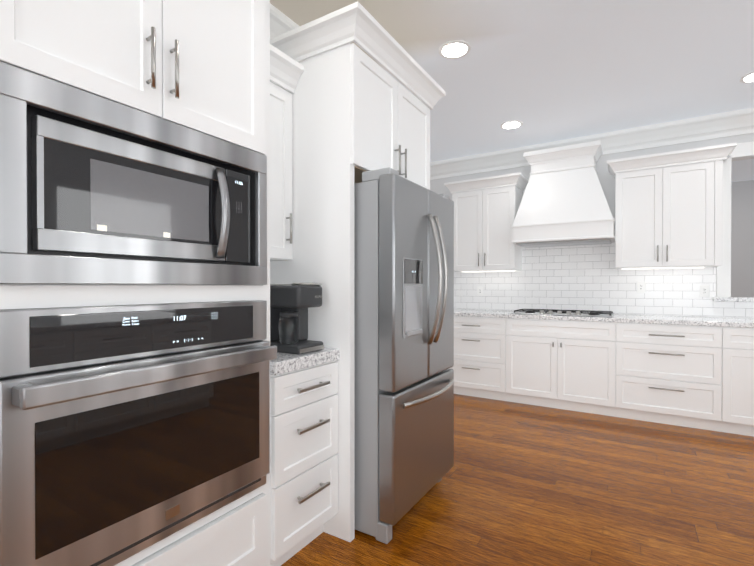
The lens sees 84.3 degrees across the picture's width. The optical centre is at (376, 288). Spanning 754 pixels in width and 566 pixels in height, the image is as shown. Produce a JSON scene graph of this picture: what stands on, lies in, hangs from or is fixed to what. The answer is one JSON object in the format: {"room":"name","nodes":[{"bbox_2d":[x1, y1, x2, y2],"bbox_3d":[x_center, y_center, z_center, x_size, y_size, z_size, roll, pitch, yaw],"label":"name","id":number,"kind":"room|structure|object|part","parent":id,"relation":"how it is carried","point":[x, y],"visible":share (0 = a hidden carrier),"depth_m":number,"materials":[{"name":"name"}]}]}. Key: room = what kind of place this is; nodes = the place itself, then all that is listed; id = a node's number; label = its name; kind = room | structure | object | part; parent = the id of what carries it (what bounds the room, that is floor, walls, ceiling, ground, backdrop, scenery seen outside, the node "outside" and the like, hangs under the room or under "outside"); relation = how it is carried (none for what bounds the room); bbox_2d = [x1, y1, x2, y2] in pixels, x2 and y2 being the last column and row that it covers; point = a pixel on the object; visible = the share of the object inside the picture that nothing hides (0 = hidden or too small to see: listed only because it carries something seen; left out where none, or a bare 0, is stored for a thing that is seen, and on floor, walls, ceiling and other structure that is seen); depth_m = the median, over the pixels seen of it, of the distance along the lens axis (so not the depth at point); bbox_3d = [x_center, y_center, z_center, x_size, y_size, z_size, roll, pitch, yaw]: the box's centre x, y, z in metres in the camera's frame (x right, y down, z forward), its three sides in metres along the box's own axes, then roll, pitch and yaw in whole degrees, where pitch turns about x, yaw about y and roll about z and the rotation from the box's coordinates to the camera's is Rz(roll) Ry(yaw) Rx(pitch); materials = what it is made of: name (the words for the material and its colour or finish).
{"room":"kitchen","nodes":[
{"label":"kitchen","id":0,"kind":"room"},
{"bbox_2d":[270,0,753,181],"bbox_3d":[1.056,-1.632,2.588,6.140,0.100,11.040,0,0,32],"label":"ceiling","id":1,"kind":"structure","parent":0,"point":[544,71],"depth_m":2.92,"materials":[{"name":"paint"}]},
{"bbox_2d":[439,40,470,58],"bbox_3d":[0.514,-1.579,2.758,0.210,0.007,0.210,0,0,32],"label":"recessed light","id":2,"kind":"object","parent":1,"relation":"in","point":[455,49],"visible":1,"depth_m":2.74,"materials":[{"name":"white plastic"}]},
{"bbox_2d":[500,121,522,128],"bbox_3d":[1.306,-1.587,4.043,0.210,0.007,0.210,0,0,32],"label":"recessed light","id":3,"kind":"object","parent":1,"relation":"in","point":[511,124],"visible":1,"depth_m":4.02,"materials":[{"name":"white plastic"}]},
{"bbox_2d":[270,3,753,179],"bbox_3d":[0.218,-1.479,1.229,5.900,0.190,7.605,0,0,32],"label":"crown molding","id":4,"kind":"structure","parent":1,"relation":"attached to","point":[724,124],"depth_m":4.13,"materials":[{"name":"white wood"}]},
{"bbox_2d":[740,72,753,82],"bbox_3d":[2.839,-1.581,3.099,0.210,0.007,0.210,0,0,32],"label":"recessed light","id":5,"kind":"object","parent":1,"relation":"in","point":[748,78],"visible":1,"depth_m":3.13,"materials":[{"name":"white plastic"}]},
{"bbox_2d":[281,394,753,565],"bbox_3d":[1.056,1.238,2.605,6.140,0.100,11.040,0,0,32],"label":"floor","id":6,"kind":"structure","parent":0,"point":[519,484],"depth_m":2.33,"materials":[{"name":"brown wood"}]},
{"bbox_2d":[0,0,270,565],"bbox_3d":[-0.866,-0.033,1.406,0.708,2.455,0.999,0,0,32],"label":"tall cabinet","id":7,"kind":"object","parent":6,"relation":"on","point":[202,66],"visible":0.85,"depth_m":1.28,"materials":[{"name":"white paint"}]},
{"bbox_2d":[0,61,266,284],"bbox_3d":[-0.808,-0.258,1.363,0.459,0.491,0.792,0,0,32],"label":"microwave","id":8,"kind":"object","parent":7,"relation":"in","point":[94,189],"visible":1,"depth_m":1.15,"materials":[{"name":"silver metal"}]},
{"bbox_2d":[0,300,276,565],"bbox_3d":[-0.843,0.396,1.380,0.666,0.699,0.790,0,0,32],"label":"built-in oven","id":9,"kind":"object","parent":7,"relation":"in","point":[127,431],"visible":1,"depth_m":1.12,"materials":[{"name":"silver metal"}]},
{"bbox_2d":[270,347,339,565],"bbox_3d":[-0.547,0.739,1.964,0.670,0.905,0.418,0,0,32],"label":"drawer base","id":10,"kind":"object","parent":6,"relation":"on","point":[304,445],"visible":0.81,"depth_m":1.77,"materials":[{"name":"white paint"}]},
{"bbox_2d":[270,283,323,353],"bbox_3d":[-0.427,0.129,1.949,0.326,0.313,0.182,0,0,32],"label":"coffee maker","id":11,"kind":"object","parent":10,"relation":"on","point":[291,304],"visible":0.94,"depth_m":1.85,"materials":[{"name":"grey plastic"}]},
{"bbox_2d":[270,1,445,541],"bbox_3d":[-0.158,-0.039,2.473,0.793,2.455,1.006,0,0,32],"label":"surround","id":12,"kind":"object","parent":6,"relation":"on","point":[357,111],"visible":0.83,"depth_m":2.03,"materials":[{"name":"white paint"}]},
{"bbox_2d":[354,167,453,543],"bbox_3d":[-0.060,0.312,2.424,0.954,1.750,0.750,0,0,32],"label":"refrigerator","id":13,"kind":"object","parent":6,"relation":"on","point":[404,363],"visible":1,"depth_m":2.00,"materials":[{"name":"silver metal"}]},
{"bbox_2d":[450,313,505,400],"bbox_3d":[1.185,0.739,4.729,0.712,0.874,0.634,0,0,32],"label":"base cabinet","id":14,"kind":"object","parent":6,"relation":"on","point":[479,367],"depth_m":4.42,"materials":[{"name":"white paint"}]},
{"bbox_2d":[506,317,617,416],"bbox_3d":[1.905,0.741,4.285,0.980,0.874,0.634,0,0,32],"label":"base cabinet","id":15,"kind":"object","parent":6,"relation":"on","point":[552,362],"depth_m":4.00,"materials":[{"name":"white paint"}]},
{"bbox_2d":[618,321,725,432],"bbox_3d":[2.640,0.744,3.832,0.745,0.874,0.634,0,0,32],"label":"base cabinet","id":16,"kind":"object","parent":6,"relation":"on","point":[697,372],"depth_m":3.55,"materials":[{"name":"white paint"}]},
{"bbox_2d":[454,309,753,324],"bbox_3d":[2.335,0.284,4.013,5.196,0.040,0.649,0,0,32],"label":"countertop","id":17,"kind":"structure","parent":16,"relation":"on","point":[461,312],"depth_m":3.81,"materials":[{"name":"grey stone"}]},
{"bbox_2d":[512,309,613,316],"bbox_3d":[1.901,0.240,4.266,0.910,0.043,0.475,0,0,32],"label":"cooktop","id":18,"kind":"object","parent":17,"relation":"in","point":[569,312],"visible":1,"depth_m":4.16,"materials":[{"name":"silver metal"}]},
{"bbox_2d":[726,325,753,436],"bbox_3d":[3.280,0.746,3.438,0.760,0.874,0.634,0,0,32],"label":"base cabinet","id":19,"kind":"object","parent":6,"relation":"on","point":[739,338],"depth_m":3.32,"materials":[{"name":"white paint"}]},
{"bbox_2d":[430,133,753,317],"bbox_3d":[2.244,-0.209,4.525,5.900,2.770,0.120,0,0,32],"label":"wall","id":20,"kind":"structure","parent":0,"point":[604,175],"depth_m":4.34,"materials":[{"name":"white paint"}]},
{"bbox_2d":[444,173,527,271],"bbox_3d":[1.256,-0.711,4.805,0.861,1.036,0.414,0,0,32],"label":"upper cabinet","id":21,"kind":"object","parent":20,"relation":"attached to","point":[483,228],"visible":0.98,"depth_m":4.67,"materials":[{"name":"white paint"}]},
{"bbox_2d":[511,140,614,247],"bbox_3d":[1.939,-0.956,4.329,0.938,0.988,0.503,0,0,32],"label":"range hood","id":22,"kind":"object","parent":20,"relation":"attached to","point":[564,202],"visible":0.96,"depth_m":4.21,"materials":[{"name":"white paint"}]},
{"bbox_2d":[454,242,753,317],"bbox_3d":[2.506,-0.140,4.288,5.195,0.804,0.008,0,0,32],"label":"tile backsplash","id":23,"kind":"structure","parent":20,"relation":"attached to","point":[584,277],"depth_m":4.43,"materials":[{"name":"white tile"}]},
{"bbox_2d":[477,287,482,295],"bbox_3d":[1.253,0.033,5.053,0.072,0.115,0.007,0,0,32],"label":"electrical outlet","id":24,"kind":"object","parent":23,"relation":"attached to","point":[479,291],"visible":1,"depth_m":5.05,"materials":[{"name":"white plastic"}]},
{"bbox_2d":[637,282,645,292],"bbox_3d":[2.658,-0.012,4.187,0.072,0.115,0.007,0,0,32],"label":"electrical outlet","id":25,"kind":"object","parent":23,"relation":"attached to","point":[640,287],"visible":1,"depth_m":4.18,"materials":[{"name":"white plastic"}]},
{"bbox_2d":[700,285,709,296],"bbox_3d":[3.087,0.025,3.922,0.072,0.115,0.007,0,0,32],"label":"electrical outlet","id":26,"kind":"object","parent":23,"relation":"attached to","point":[704,290],"visible":1,"depth_m":3.92,"materials":[{"name":"white plastic"}]},
{"bbox_2d":[607,142,736,269],"bbox_3d":[2.711,-0.706,3.909,0.955,1.036,0.414,0,0,32],"label":"upper cabinet","id":27,"kind":"object","parent":20,"relation":"attached to","point":[667,217],"visible":1,"depth_m":3.78,"materials":[{"name":"white paint"}]},
{"bbox_2d":[713,297,753,301],"bbox_3d":[3.970,0.103,3.472,1.855,0.040,0.265,0,0,32],"label":"sill","id":28,"kind":"structure","parent":20,"relation":"attached to","point":[733,299],"depth_m":3.77,"materials":[{"name":"white stone"}]},
{"bbox_2d":[716,141,753,296],"bbox_3d":[3.971,-0.617,3.448,1.828,1.400,0.147,0,0,32],"label":"trim","id":29,"kind":"structure","parent":20,"relation":"attached to","point":[743,151],"depth_m":3.83,"materials":[{"name":"white wood"}]},
{"bbox_2d":[731,180,753,296],"bbox_3d":[3.920,-0.225,7.245,5.900,2.770,0.120,0,0,32],"label":"wall","id":30,"kind":"structure","parent":0,"point":[742,238],"depth_m":6.22,"materials":[{"name":"grey paint"}]},
{"bbox_3d":[-0.836,-0.204,3.762,1.695,2.770,11.040,0,0,32],"label":"wall","id":31,"kind":"structure","parent":0,"visible":0},
{"bbox_2d":[270,44,303,260],"bbox_3d":[-0.654,-0.629,2.022,0.418,0.970,0.418,0,0,32],"label":"upper cabinet","id":32,"kind":"object","parent":31,"relation":"attached to","point":[286,71],"visible":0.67,"depth_m":2.06,"materials":[{"name":"white paint"}]},
{"bbox_3d":[-0.439,-0.299,2.082,0.036,0.150,0.012,0,0,32],"label":"handle","id":33,"kind":"part","parent":32,"relation":"part of","materials":[{"name":"silver metal"}]}
]}

